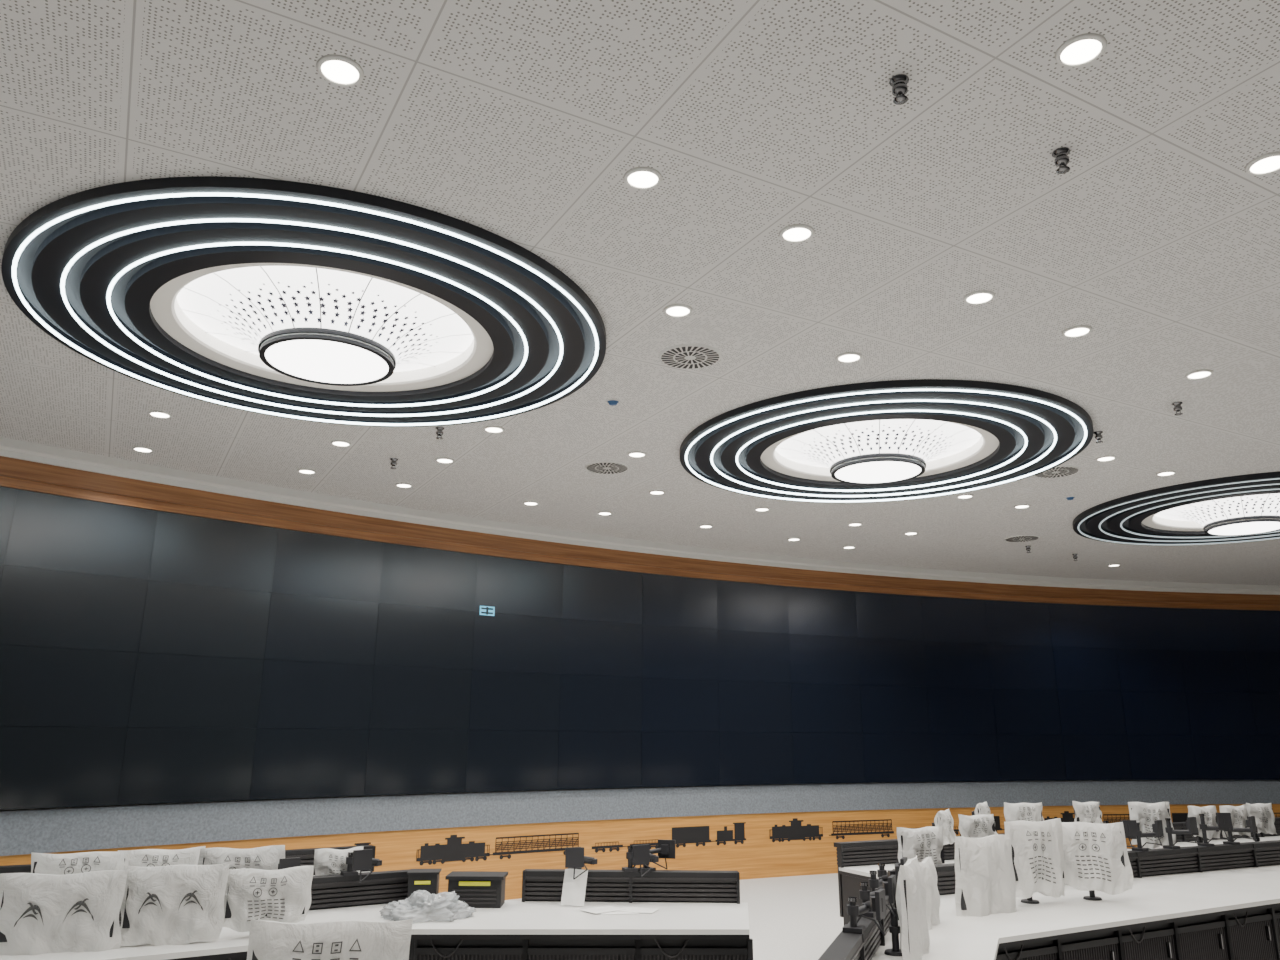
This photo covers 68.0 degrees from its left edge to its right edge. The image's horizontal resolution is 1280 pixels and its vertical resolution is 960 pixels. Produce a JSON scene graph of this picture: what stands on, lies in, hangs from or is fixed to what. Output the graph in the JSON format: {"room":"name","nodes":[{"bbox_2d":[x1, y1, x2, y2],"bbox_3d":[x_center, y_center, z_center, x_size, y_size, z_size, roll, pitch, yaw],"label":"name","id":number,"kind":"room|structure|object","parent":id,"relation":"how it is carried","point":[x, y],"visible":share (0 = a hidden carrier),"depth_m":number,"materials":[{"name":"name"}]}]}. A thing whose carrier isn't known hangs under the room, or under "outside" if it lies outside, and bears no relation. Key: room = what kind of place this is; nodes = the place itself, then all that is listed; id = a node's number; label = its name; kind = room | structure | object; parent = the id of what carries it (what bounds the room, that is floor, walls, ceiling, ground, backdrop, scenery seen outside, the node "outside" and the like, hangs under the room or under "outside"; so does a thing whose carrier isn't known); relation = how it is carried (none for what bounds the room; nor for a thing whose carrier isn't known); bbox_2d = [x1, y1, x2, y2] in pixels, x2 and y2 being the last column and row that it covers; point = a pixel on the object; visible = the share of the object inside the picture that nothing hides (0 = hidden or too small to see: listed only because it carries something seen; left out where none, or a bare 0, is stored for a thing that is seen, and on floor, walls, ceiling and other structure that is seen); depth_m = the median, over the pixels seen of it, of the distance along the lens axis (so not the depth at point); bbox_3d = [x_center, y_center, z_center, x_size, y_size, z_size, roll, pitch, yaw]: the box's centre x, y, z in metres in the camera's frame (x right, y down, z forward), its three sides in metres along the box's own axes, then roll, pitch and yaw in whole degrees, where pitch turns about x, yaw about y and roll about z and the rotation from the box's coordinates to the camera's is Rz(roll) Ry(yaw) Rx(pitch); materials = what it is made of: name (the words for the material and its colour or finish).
{"room":"control room","nodes":[
{"label":"control room","id":0,"kind":"room"},
{"bbox_2d":[0,780,1206,810],"bbox_3d":[0.736,1.933,9.278,35.083,4.720,6.661,10,-18,-31],"label":"wall","id":1,"kind":"structure","parent":0,"point":[1054,780],"depth_m":11.32,"materials":[{"name":"grey paint"}]},
{"bbox_2d":[0,486,1279,809],"bbox_3d":[1.492,2.194,10.928,28.162,2.720,4.079,8,-17,-28],"label":"video wall","id":2,"kind":"structure","parent":1,"relation":"attached to","point":[147,656],"depth_m":11.43,"materials":[{"name":"black"}]},
{"bbox_2d":[479,606,494,615],"bbox_3d":[-1.821,1.559,11.319,0.195,0.110,0.002,11,-18,-34],"label":"sign","id":3,"kind":"object","parent":2,"relation":"attached to","point":[484,610],"visible":1,"depth_m":11.32,"materials":[{"name":"blue"}]},
{"bbox_2d":[0,456,1279,610],"bbox_3d":[0.832,0.279,9.582,34.756,0.265,6.478,10,-18,-31],"label":"trim","id":4,"kind":"structure","parent":1,"relation":"attached to","point":[10,466],"depth_m":11.78,"materials":[{"name":"brown wood"}]},
{"bbox_2d":[0,804,1279,899],"bbox_3d":[0.798,3.792,8.659,34.756,0.810,6.432,10,-18,-31],"label":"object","id":5,"kind":"structure","parent":1,"relation":"attached to","point":[758,856],"depth_m":11.93,"materials":[{"name":"orange wood"}]},
{"bbox_2d":[0,437,1279,594],"bbox_3d":[2.541,-0.577,7.152,29.313,0.149,18.987,0,-15,0],"label":"ceiling trim","id":6,"kind":"structure","parent":1,"relation":"attached to","point":[11,448],"depth_m":11.72,"materials":[{"name":"white paint"}]},
{"bbox_2d":[354,811,1279,865],"bbox_3d":[1.518,4.403,11.608,19.720,0.294,1.885,8,-17,-27],"label":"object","id":7,"kind":"object","parent":1,"relation":"attached to","point":[454,850],"visible":0.49,"depth_m":12.17,"materials":[{"name":"black metal"}]},
{"bbox_2d":[0,0,1279,584],"bbox_3d":[2.566,-0.643,7.198,29.565,0.001,19.136,0,-15,0],"label":"ceiling","id":8,"kind":"structure","parent":0,"point":[522,122],"depth_m":4.62,"materials":[{"name":"white paint"}]},
{"bbox_2d":[132,446,153,452],"bbox_3d":[-4.551,-0.278,8.694,0.180,0.012,0.180,0,-15,0],"label":"recessed light","id":9,"kind":"object","parent":8,"relation":"in","point":[136,448],"visible":1,"depth_m":8.69,"materials":[{"name":"white paint"}]},
{"bbox_2d":[148,410,171,417],"bbox_3d":[-3.909,-0.531,7.733,0.180,0.012,0.180,0,-15,0],"label":"recessed light","id":10,"kind":"object","parent":8,"relation":"in","point":[159,414],"visible":1,"depth_m":7.73,"materials":[{"name":"white paint"}]},
{"bbox_2d":[1,176,605,426],"bbox_3d":[-2.000,-0.928,6.135,3.559,0.372,3.559,-14,-20,42],"label":"ring chandelier","id":11,"kind":"object","parent":8,"relation":"hanging from","point":[279,298],"visible":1,"depth_m":5.65,"materials":[{"name":"black metal"}]},
{"bbox_2d":[297,469,315,473],"bbox_3d":[-3.295,-0.083,9.392,0.180,0.012,0.180,0,-15,0],"label":"recessed light","id":12,"kind":"object","parent":8,"relation":"in","point":[304,471],"visible":1,"depth_m":9.39,"materials":[{"name":"white paint"}]},
{"bbox_2d":[316,54,363,86],"bbox_3d":[-1.171,-1.594,3.708,0.180,0.012,0.180,0,-15,0],"label":"recessed light","id":13,"kind":"object","parent":8,"relation":"in","point":[339,70],"visible":1,"depth_m":3.70,"materials":[{"name":"white paint"}]},
{"bbox_2d":[330,440,350,446],"bbox_3d":[-2.671,-0.324,8.479,0.180,0.012,0.180,0,-15,0],"label":"recessed light","id":14,"kind":"object","parent":8,"relation":"in","point":[341,443],"visible":1,"depth_m":8.47,"materials":[{"name":"white paint"}]},
{"bbox_2d":[390,458,397,468],"bbox_3d":[-2.322,-0.152,8.951,0.076,0.096,0.076,0,-15,0],"label":"sprinkler","id":15,"kind":"object","parent":8,"relation":"attached to","point":[393,460],"visible":1,"depth_m":8.94,"materials":[{"name":"silver metal"}]},
{"bbox_2d":[395,483,412,487],"bbox_3d":[-2.460,0.058,9.899,0.180,0.012,0.180,0,-15,0],"label":"recessed light","id":16,"kind":"object","parent":8,"relation":"in","point":[402,485],"visible":1,"depth_m":9.89,"materials":[{"name":"white paint"}]},
{"bbox_2d":[435,427,443,438],"bbox_3d":[-1.695,-0.394,8.034,0.076,0.096,0.076,0,-15,0],"label":"sprinkler","id":17,"kind":"object","parent":8,"relation":"attached to","point":[439,432],"visible":1,"depth_m":8.02,"materials":[{"name":"silver metal"}]},
{"bbox_2d":[435,457,454,462],"bbox_3d":[-1.846,-0.183,8.986,0.180,0.012,0.180,0,-15,0],"label":"recessed light","id":18,"kind":"object","parent":8,"relation":"in","point":[441,459],"visible":1,"depth_m":8.98,"materials":[{"name":"white paint"}]},
{"bbox_2d":[483,426,504,432],"bbox_3d":[-1.240,-0.427,8.064,0.180,0.012,0.180,0,-15,0],"label":"recessed light","id":19,"kind":"object","parent":8,"relation":"in","point":[491,429],"visible":1,"depth_m":8.06,"materials":[{"name":"white paint"}]},
{"bbox_2d":[523,501,538,505],"bbox_3d":[-1.222,0.264,10.638,0.180,0.012,0.180,0,-15,0],"label":"recessed light","id":20,"kind":"object","parent":8,"relation":"in","point":[531,503],"visible":1,"depth_m":10.63,"materials":[{"name":"white paint"}]},
{"bbox_2d":[585,461,628,473],"bbox_3d":[-0.319,-0.119,9.189,0.430,0.013,0.430,0,-15,0],"label":"ceiling air vent","id":21,"kind":"object","parent":8,"relation":"attached to","point":[603,467],"depth_m":9.16,"materials":[{"name":"white metal"}]},
{"bbox_2d":[607,399,618,405],"bbox_3d":[-0.209,-0.598,7.366,0.100,0.030,0.100,0,-15,0],"label":"smoke detector","id":22,"kind":"object","parent":8,"relation":"attached to","point":[612,402],"visible":1,"depth_m":7.34,"materials":[{"name":"blue plastic"}]},
{"bbox_2d":[627,451,646,457],"bbox_3d":[-0.029,-0.234,8.757,0.180,0.012,0.180,0,-15,0],"label":"recessed light","id":23,"kind":"object","parent":8,"relation":"in","point":[637,454],"visible":1,"depth_m":8.75,"materials":[{"name":"white paint"}]},
{"bbox_2d":[624,167,661,189],"bbox_3d":[0.013,-1.398,4.413,0.180,0.012,0.180,0,-15,0],"label":"recessed light","id":24,"kind":"object","parent":8,"relation":"in","point":[641,178],"visible":1,"depth_m":4.41,"materials":[{"name":"white paint"}]},
{"bbox_2d":[649,490,664,494],"bbox_3d":[0.182,0.134,10.123,0.180,0.012,0.180,0,-15,0],"label":"recessed light","id":25,"kind":"object","parent":8,"relation":"in","point":[654,492],"visible":1,"depth_m":10.12,"materials":[{"name":"white paint"}]},
{"bbox_2d":[663,304,692,316],"bbox_3d":[0.231,-1.029,5.784,0.180,0.012,0.180,0,-15,0],"label":"recessed light","id":26,"kind":"object","parent":8,"relation":"in","point":[673,310],"visible":1,"depth_m":5.78,"materials":[{"name":"white paint"}]},
{"bbox_2d":[659,344,721,368],"bbox_3d":[0.343,-0.840,6.484,0.430,0.013,0.430,0,-15,0],"label":"ceiling air vent","id":27,"kind":"object","parent":8,"relation":"attached to","point":[684,356],"depth_m":6.46,"materials":[{"name":"white metal"}]},
{"bbox_2d":[779,224,814,242],"bbox_3d":[0.808,-1.266,4.888,0.180,0.012,0.180,0,-15,0],"label":"recessed light","id":28,"kind":"object","parent":8,"relation":"in","point":[796,233],"visible":1,"depth_m":4.88,"materials":[{"name":"white paint"}]},
{"bbox_2d":[836,352,861,362],"bbox_3d":[1.427,-0.834,6.485,0.180,0.012,0.180,0,-15,0],"label":"recessed light","id":29,"kind":"object","parent":8,"relation":"in","point":[847,357],"visible":1,"depth_m":6.48,"materials":[{"name":"white paint"}]},
{"bbox_2d":[680,379,1093,502],"bbox_3d":[2.140,-0.243,8.595,3.559,0.372,3.559,-14,-20,42],"label":"ring chandelier","id":30,"kind":"object","parent":8,"relation":"hanging from","point":[894,440],"visible":1,"depth_m":8.19,"materials":[{"name":"black metal"}]},
{"bbox_2d":[889,74,908,104],"bbox_3d":[1.022,-1.531,3.733,0.076,0.096,0.076,0,-15,0],"label":"sprinkler","id":31,"kind":"object","parent":8,"relation":"attached to","point":[898,82],"visible":1,"depth_m":3.72,"materials":[{"name":"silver metal"}]},
{"bbox_2d":[956,494,973,498],"bbox_3d":[3.497,0.179,10.215,0.180,0.012,0.180,0,-15,0],"label":"recessed light","id":32,"kind":"object","parent":8,"relation":"in","point":[963,496],"visible":1,"depth_m":10.21,"materials":[{"name":"white paint"}]},
{"bbox_2d":[963,290,994,304],"bbox_3d":[1.996,-1.071,5.589,0.180,0.012,0.180,0,-15,0],"label":"recessed light","id":33,"kind":"object","parent":8,"relation":"in","point":[982,296],"visible":1,"depth_m":5.58,"materials":[{"name":"white paint"}]},
{"bbox_2d":[1013,504,1030,508],"bbox_3d":[4.281,0.298,10.643,0.180,0.012,0.180,0,-15,0],"label":"recessed light","id":34,"kind":"object","parent":8,"relation":"in","point":[1020,506],"visible":1,"depth_m":10.64,"materials":[{"name":"white paint"}]},
{"bbox_2d":[1005,535,1039,541],"bbox_3d":[4.971,0.762,12.354,0.430,0.013,0.430,0,-15,0],"label":"ceiling air vent","id":35,"kind":"object","parent":8,"relation":"attached to","point":[1018,538],"depth_m":12.32,"materials":[{"name":"white metal"}]},
{"bbox_2d":[1034,465,1079,477],"bbox_3d":[4.046,-0.080,9.235,0.430,0.013,0.430,0,-15,0],"label":"ceiling air vent","id":36,"kind":"object","parent":8,"relation":"attached to","point":[1061,470],"depth_m":9.21,"materials":[{"name":"white metal"}]},
{"bbox_2d":[1052,147,1069,173],"bbox_3d":[1.861,-1.404,4.187,0.076,0.096,0.076,0,-15,0],"label":"sprinkler","id":37,"kind":"object","parent":8,"relation":"attached to","point":[1061,160],"visible":1,"depth_m":4.17,"materials":[{"name":"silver metal"}]},
{"bbox_2d":[1062,325,1091,337],"bbox_3d":[2.783,-0.943,6.048,0.180,0.012,0.180,0,-15,0],"label":"recessed light","id":38,"kind":"object","parent":8,"relation":"in","point":[1080,330],"visible":1,"depth_m":6.04,"materials":[{"name":"white paint"}]},
{"bbox_2d":[1055,33,1106,66],"bbox_3d":[1.660,-1.613,3.575,0.180,0.012,0.180,0,-15,0],"label":"recessed light","id":39,"kind":"object","parent":8,"relation":"in","point":[1083,49],"visible":1,"depth_m":3.57,"materials":[{"name":"white paint"}]},
{"bbox_2d":[1093,431,1102,442],"bbox_3d":[3.882,-0.360,8.036,0.076,0.096,0.076,0,-15,0],"label":"sprinkler","id":40,"kind":"object","parent":8,"relation":"attached to","point":[1098,436],"visible":1,"depth_m":8.02,"materials":[{"name":"silver metal"}]},
{"bbox_2d":[1095,455,1116,461],"bbox_3d":[4.316,-0.197,8.795,0.180,0.012,0.180,0,-15,0],"label":"recessed light","id":41,"kind":"object","parent":8,"relation":"in","point":[1108,457],"visible":1,"depth_m":8.79,"materials":[{"name":"white paint"}]},
{"bbox_2d":[1156,471,1175,475],"bbox_3d":[5.141,-0.062,9.281,0.180,0.012,0.180,0,-15,0],"label":"recessed light","id":42,"kind":"object","parent":8,"relation":"in","point":[1163,473],"visible":1,"depth_m":9.27,"materials":[{"name":"white paint"}]},
{"bbox_2d":[1073,471,1279,544],"bbox_3d":[6.862,0.372,10.785,3.559,0.372,3.559,14,-20,-42],"label":"ring chandelier","id":43,"kind":"object","parent":8,"relation":"hanging from","point":[1240,508],"visible":1,"depth_m":10.62,"materials":[{"name":"black metal"}]},
{"bbox_2d":[1172,402,1182,415],"bbox_3d":[4.151,-0.548,7.329,0.076,0.096,0.076,0,-15,0],"label":"sprinkler","id":44,"kind":"object","parent":8,"relation":"attached to","point":[1177,405],"visible":1,"depth_m":7.32,"materials":[{"name":"silver metal"}]},
{"bbox_2d":[1185,369,1213,378],"bbox_3d":[3.975,-0.748,6.750,0.180,0.012,0.180,0,-15,0],"label":"recessed light","id":45,"kind":"object","parent":8,"relation":"in","point":[1198,374],"visible":1,"depth_m":6.74,"materials":[{"name":"white paint"}]},
{"bbox_2d":[1245,151,1279,175],"bbox_3d":[2.826,-1.419,4.270,0.180,0.012,0.180,0,-15,0],"label":"recessed light","id":46,"kind":"object","parent":8,"relation":"in","point":[1268,163],"visible":1,"depth_m":4.27,"materials":[{"name":"white paint"}]},
{"bbox_2d":[0,780,1279,855],"bbox_3d":[2.522,2.574,6.327,29.313,0.355,18.949,0,-15,0],"label":"strip","id":47,"kind":"object","parent":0,"point":[22,832],"depth_m":11.08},
{"bbox_2d":[505,873,843,959],"bbox_3d":[2.540,3.578,6.066,29.565,0.100,19.136,0,-15,0],"label":"floor","id":48,"kind":"structure","parent":0,"point":[791,917],"depth_m":9.95,"materials":[{"name":"grey carpet"}]},
{"bbox_2d":[0,845,375,875],"bbox_3d":[-4.009,2.975,5.971,4.873,0.940,1.124,9,-17,-29],"label":"desk","id":49,"kind":"object","parent":48,"relation":"on","point":[306,855],"visible":0.02,"depth_m":7.35,"materials":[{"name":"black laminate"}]},
{"bbox_2d":[31,850,130,874],"bbox_3d":[-3.811,2.689,6.456,0.600,0.325,0.218,6,-16,-21],"label":"monitor","id":50,"kind":"object","parent":49,"relation":"on","point":[41,863],"visible":0.56,"depth_m":6.40,"materials":[{"name":"white plastic"}]},
{"bbox_2d":[118,846,205,866],"bbox_3d":[-3.373,2.752,6.667,0.557,0.332,0.218,6,-16,-21],"label":"monitor","id":51,"kind":"object","parent":49,"relation":"on","point":[189,856],"visible":0.37,"depth_m":6.63,"materials":[{"name":"white plastic"}]},
{"bbox_2d":[198,845,284,869],"bbox_3d":[-2.529,2.524,6.006,0.542,0.396,0.218,6,-16,-21],"label":"monitor","id":52,"kind":"object","parent":49,"relation":"on","point":[266,857],"visible":0.23,"depth_m":5.98,"materials":[{"name":"white fabric"}]},
{"bbox_2d":[0,869,752,959],"bbox_3d":[-2.442,2.736,5.046,6.761,0.940,1.662,6,-16,-21],"label":"desk","id":53,"kind":"object","parent":48,"relation":"on","point":[701,915],"visible":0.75,"depth_m":5.54,"materials":[{"name":"white laminate"}]},
{"bbox_2d":[0,870,127,955],"bbox_3d":[-2.950,2.221,4.846,0.593,0.428,0.219,5,-16,-15],"label":"monitor","id":54,"kind":"object","parent":53,"relation":"on","point":[79,912],"visible":0.96,"depth_m":4.78,"materials":[{"name":"white plastic"}]},
{"bbox_2d":[120,863,229,945],"bbox_3d":[-2.476,2.253,5.046,0.518,0.412,0.215,5,-16,-15],"label":"monitor","id":55,"kind":"object","parent":53,"relation":"on","point":[170,904],"visible":0.98,"depth_m":4.97,"materials":[{"name":"white plastic"}]},
{"bbox_2d":[223,866,313,931],"bbox_3d":[-2.059,2.317,5.234,0.468,0.352,0.218,6,-16,-19],"label":"monitor","id":56,"kind":"object","parent":53,"relation":"on","point":[281,895],"visible":0.9,"depth_m":5.17,"materials":[{"name":"white plastic"}]},
{"bbox_2d":[278,857,300,869],"bbox_3d":[-2.128,2.402,5.813,0.206,0.194,0.295,8,-17,-28],"label":"monitor arm","id":57,"kind":"object","parent":53,"relation":"on","point":[283,863],"visible":0.25,"depth_m":5.69,"materials":[{"name":"grey metal"}]},
{"bbox_2d":[314,846,363,875],"bbox_3d":[-1.967,2.569,6.165,0.244,0.347,0.240,-6,-16,23],"label":"monitor","id":58,"kind":"object","parent":53,"relation":"on","point":[327,861],"visible":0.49,"depth_m":6.13,"materials":[{"name":"white plastic"}]},
{"bbox_2d":[341,849,381,882],"bbox_3d":[-1.768,2.455,6.074,0.221,0.194,0.253,8,-17,-28],"label":"monitor arm","id":59,"kind":"object","parent":53,"relation":"on","point":[357,860],"visible":1,"depth_m":5.99,"materials":[{"name":"grey metal"}]},
{"bbox_2d":[407,869,441,897],"bbox_3d":[-1.396,2.632,6.125,0.200,0.211,0.180,2,-15,-6],"label":"cable box","id":60,"kind":"object","parent":53,"relation":"on","point":[419,879],"visible":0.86,"depth_m":6.06,"materials":[{"name":"black metal"}]},
{"bbox_2d":[379,890,475,923],"bbox_3d":[-1.277,2.552,5.719,0.582,0.154,0.373,2,-15,-6],"label":"plastic film","id":61,"kind":"object","parent":53,"relation":"on","point":[421,906],"visible":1,"depth_m":5.65,"materials":[{"name":"grey plastic"}]},
{"bbox_2d":[445,871,507,907],"bbox_3d":[-1.056,2.650,6.142,0.370,0.190,0.230,0,-15,0],"label":"equipment box","id":62,"kind":"object","parent":53,"relation":"on","point":[478,889],"visible":0.82,"depth_m":6.06,"materials":[{"name":"black metal"}]},
{"bbox_2d":[561,869,587,905],"bbox_3d":[-0.425,2.640,6.156,0.171,0.216,0.078,0,-15,0],"label":"paper note","id":63,"kind":"object","parent":53,"relation":"on","point":[573,892],"visible":0.96,"depth_m":6.15,"materials":[{"name":"white paper"}]},
{"bbox_2d":[565,847,597,878],"bbox_3d":[-0.382,2.515,6.264,0.206,0.194,0.285,0,-15,0],"label":"monitor arm","id":64,"kind":"object","parent":53,"relation":"on","point":[575,858],"visible":0.95,"depth_m":6.15,"materials":[{"name":"grey metal"}]},
{"bbox_2d":[580,906,658,914],"bbox_3d":[-0.130,2.700,5.961,0.506,0.007,0.290,0,-15,0],"label":"paper sheets","id":65,"kind":"object","parent":53,"relation":"on","point":[604,910],"visible":1,"depth_m":5.95,"materials":[{"name":"white paper"}]},
{"bbox_2d":[622,844,658,876],"bbox_3d":[0.012,2.503,6.283,0.206,0.194,0.295,5,-16,-17],"label":"monitor arm","id":66,"kind":"object","parent":53,"relation":"on","point":[640,855],"visible":1,"depth_m":6.19,"materials":[{"name":"grey plastic"}]},
{"bbox_2d":[639,839,675,871],"bbox_3d":[0.081,2.563,6.469,0.205,0.194,0.320,-9,-17,30],"label":"monitor arm","id":67,"kind":"object","parent":53,"relation":"on","point":[666,848],"visible":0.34,"depth_m":6.54,"materials":[{"name":"grey plastic"}]},
{"bbox_2d":[834,833,1131,924],"bbox_3d":[3.416,3.661,8.364,3.551,0.940,0.878,8,-17,-25],"label":"desk","id":68,"kind":"object","parent":48,"relation":"on","point":[855,859],"visible":0.02,"depth_m":8.07,"materials":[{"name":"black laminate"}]},
{"bbox_2d":[897,826,944,864],"bbox_3d":[2.165,2.896,7.381,0.470,0.394,0.219,8,-17,-25],"label":"monitor","id":69,"kind":"object","parent":68,"relation":"on","point":[924,842],"visible":0.73,"depth_m":7.32,"materials":[{"name":"white plastic"}]},
{"bbox_2d":[932,809,955,844],"bbox_3d":[2.600,3.053,8.094,0.244,0.464,0.241,3,-15,-10],"label":"monitor","id":70,"kind":"object","parent":68,"relation":"on","point":[942,818],"visible":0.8,"depth_m":8.05,"materials":[{"name":"white plastic"}]},
{"bbox_2d":[958,814,997,837],"bbox_3d":[2.818,3.034,7.981,0.428,0.445,0.215,7,-16,-24],"label":"monitor","id":71,"kind":"object","parent":68,"relation":"on","point":[980,825],"visible":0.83,"depth_m":7.92,"materials":[{"name":"white plastic"}]},
{"bbox_2d":[971,801,990,815],"bbox_3d":[3.154,3.230,8.780,0.220,0.485,0.192,-3,-15,11],"label":"monitor","id":72,"kind":"object","parent":68,"relation":"on","point":[981,808],"visible":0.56,"depth_m":8.76,"materials":[{"name":"white plastic"}]},
{"bbox_2d":[1004,802,1043,821],"bbox_3d":[3.573,3.254,8.856,0.398,0.482,0.217,3,-15,-10],"label":"monitor","id":73,"kind":"object","parent":68,"relation":"on","point":[1018,811],"visible":0.6,"depth_m":8.81,"materials":[{"name":"white plastic"}]},
{"bbox_2d":[1072,801,1102,823],"bbox_3d":[4.269,3.301,9.021,0.240,0.484,0.236,-8,-17,28],"label":"monitor","id":74,"kind":"object","parent":68,"relation":"on","point":[1087,811],"visible":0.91,"depth_m":9.01,"materials":[{"name":"white plastic"}]},
{"bbox_2d":[1128,802,1175,848],"bbox_3d":[4.602,3.168,8.570,0.392,0.512,0.217,-1,-15,6],"label":"monitor","id":75,"kind":"object","parent":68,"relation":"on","point":[1145,814],"visible":0.69,"depth_m":8.52,"materials":[{"name":"white plastic"}]},
{"bbox_2d":[818,840,1279,959],"bbox_3d":[4.086,3.246,6.799,9.499,0.940,2.186,11,-19,-35],"label":"desk","id":76,"kind":"object","parent":48,"relation":"on","point":[1219,901],"visible":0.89,"depth_m":6.20,"materials":[{"name":"white laminate"}]},
{"bbox_2d":[842,889,885,935],"bbox_3d":[1.069,2.041,4.499,0.184,0.194,0.240,-5,-16,20],"label":"monitor arm","id":77,"kind":"object","parent":76,"relation":"on","point":[877,903],"visible":1,"depth_m":4.44,"materials":[{"name":"grey metal"}]},
{"bbox_2d":[859,875,896,917],"bbox_3d":[1.222,2.139,4.896,0.193,0.194,0.238,-5,-16,20],"label":"monitor arm","id":78,"kind":"object","parent":76,"relation":"on","point":[890,886],"visible":0.78,"depth_m":4.83,"materials":[{"name":"grey plastic"}]},
{"bbox_2d":[868,864,898,891],"bbox_3d":[1.343,2.224,5.244,0.185,0.195,0.239,-4,-16,15],"label":"monitor arm","id":79,"kind":"object","parent":76,"relation":"on","point":[874,883],"visible":0.56,"depth_m":5.18,"materials":[{"name":"grey plastic"}]},
{"bbox_2d":[877,857,907,886],"bbox_3d":[1.505,2.337,5.628,0.181,0.194,0.240,-9,-18,31],"label":"monitor arm","id":80,"kind":"object","parent":76,"relation":"on","point":[881,871],"visible":0.34,"depth_m":5.58,"materials":[{"name":"grey plastic"}]},
{"bbox_2d":[884,856,929,959],"bbox_3d":[1.346,2.284,4.842,0.214,0.659,0.521,-6,-16,23],"label":"monitor","id":81,"kind":"object","parent":76,"relation":"on","point":[910,910],"visible":0.98,"depth_m":4.71,"materials":[{"name":"white fabric"}]},
{"bbox_2d":[919,857,940,929],"bbox_3d":[1.647,2.488,5.621,0.213,0.456,0.417,-8,-17,29],"label":"monitor","id":82,"kind":"object","parent":76,"relation":"on","point":[927,867],"visible":0.41,"depth_m":5.57,"materials":[{"name":"white plastic"}]},
{"bbox_2d":[955,835,1015,916],"bbox_3d":[2.164,2.561,6.034,0.536,0.583,0.214,8,-17,-27],"label":"monitor","id":83,"kind":"object","parent":76,"relation":"on","point":[985,885],"visible":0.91,"depth_m":5.96,"materials":[{"name":"white plastic"}]},
{"bbox_2d":[1004,818,1065,903],"bbox_3d":[2.628,2.557,6.377,0.499,0.535,0.218,6,-16,-21],"label":"monitor","id":84,"kind":"object","parent":76,"relation":"on","point":[1038,859],"visible":0.93,"depth_m":6.30,"materials":[{"name":"white fabric"}]},
{"bbox_2d":[1061,822,1132,900],"bbox_3d":[3.086,2.606,6.512,0.501,0.514,0.217,-3,-15,14],"label":"monitor","id":85,"kind":"object","parent":76,"relation":"on","point":[1095,854],"visible":0.92,"depth_m":6.44,"materials":[{"name":"white fabric"}]},
{"bbox_2d":[1102,820,1137,846],"bbox_3d":[3.796,2.805,7.477,0.217,0.258,0.269,7,-16,-22],"label":"monitor arm","id":86,"kind":"object","parent":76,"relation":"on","point":[1130,826],"visible":0.62,"depth_m":7.38,"materials":[{"name":"grey plastic"}]},
{"bbox_2d":[1132,820,1163,851],"bbox_3d":[4.129,2.869,7.673,0.235,0.240,0.218,10,-18,-33],"label":"monitor arm","id":87,"kind":"object","parent":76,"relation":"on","point":[1157,828],"visible":0.85,"depth_m":7.64,"materials":[{"name":"grey plastic"}]},
{"bbox_2d":[1163,817,1198,848],"bbox_3d":[4.475,2.896,7.802,0.212,0.258,0.274,7,-16,-22],"label":"monitor arm","id":88,"kind":"object","parent":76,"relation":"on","point":[1191,823],"visible":1,"depth_m":7.80,"materials":[{"name":"grey plastic"}]},
{"bbox_2d":[1197,813,1232,846],"bbox_3d":[4.876,2.947,8.016,0.230,0.276,0.240,7,-16,-22],"label":"monitor arm","id":89,"kind":"object","parent":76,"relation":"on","point":[1224,822],"visible":1,"depth_m":8.00,"materials":[{"name":"grey plastic"}]},
{"bbox_2d":[1223,816,1257,844],"bbox_3d":[5.176,2.997,8.129,0.215,0.240,0.274,7,-16,-22],"label":"monitor arm","id":90,"kind":"object","parent":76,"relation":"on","point":[1250,823],"visible":0.79,"depth_m":8.12,"materials":[{"name":"grey plastic"}]},
{"bbox_2d":[1137,817,1279,848],"bbox_3d":[6.565,4.121,10.007,2.719,0.940,0.899,7,-17,-25],"label":"desk","id":91,"kind":"object","parent":48,"relation":"on","point":[1176,825],"visible":0.02,"depth_m":10.22,"materials":[{"name":"white laminate"}]},
{"bbox_2d":[1188,806,1219,842],"bbox_3d":[5.323,3.310,8.964,0.238,0.450,0.250,-12,-19,38],"label":"monitor","id":92,"kind":"object","parent":91,"relation":"on","point":[1210,812],"visible":0.61,"depth_m":8.95,"materials":[{"name":"white plastic"}]},
{"bbox_2d":[1219,804,1250,840],"bbox_3d":[5.697,3.340,9.074,0.239,0.455,0.248,-9,-18,32],"label":"monitor","id":93,"kind":"object","parent":91,"relation":"on","point":[1239,814],"visible":0.65,"depth_m":9.06,"materials":[{"name":"white plastic"}]},
{"bbox_2d":[1246,803,1276,841],"bbox_3d":[6.061,3.387,9.258,0.249,0.463,0.234,-8,-17,29],"label":"monitor","id":94,"kind":"object","parent":91,"relation":"on","point":[1263,813],"visible":0.82,"depth_m":9.24,"materials":[{"name":"white plastic"}]},
{"bbox_3d":[-1.286,2.194,2.630,2.954,0.750,1.220,0,-15,0],"label":"desk","id":95,"kind":"object","parent":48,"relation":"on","visible":0},
{"bbox_2d":[247,919,412,959],"bbox_3d":[-1.059,1.731,3.221,0.572,0.466,0.218,2,-15,-5],"label":"monitor","id":96,"kind":"object","parent":95,"relation":"on","point":[341,939],"visible":1,"depth_m":3.19,"materials":[{"name":"white plastic"}]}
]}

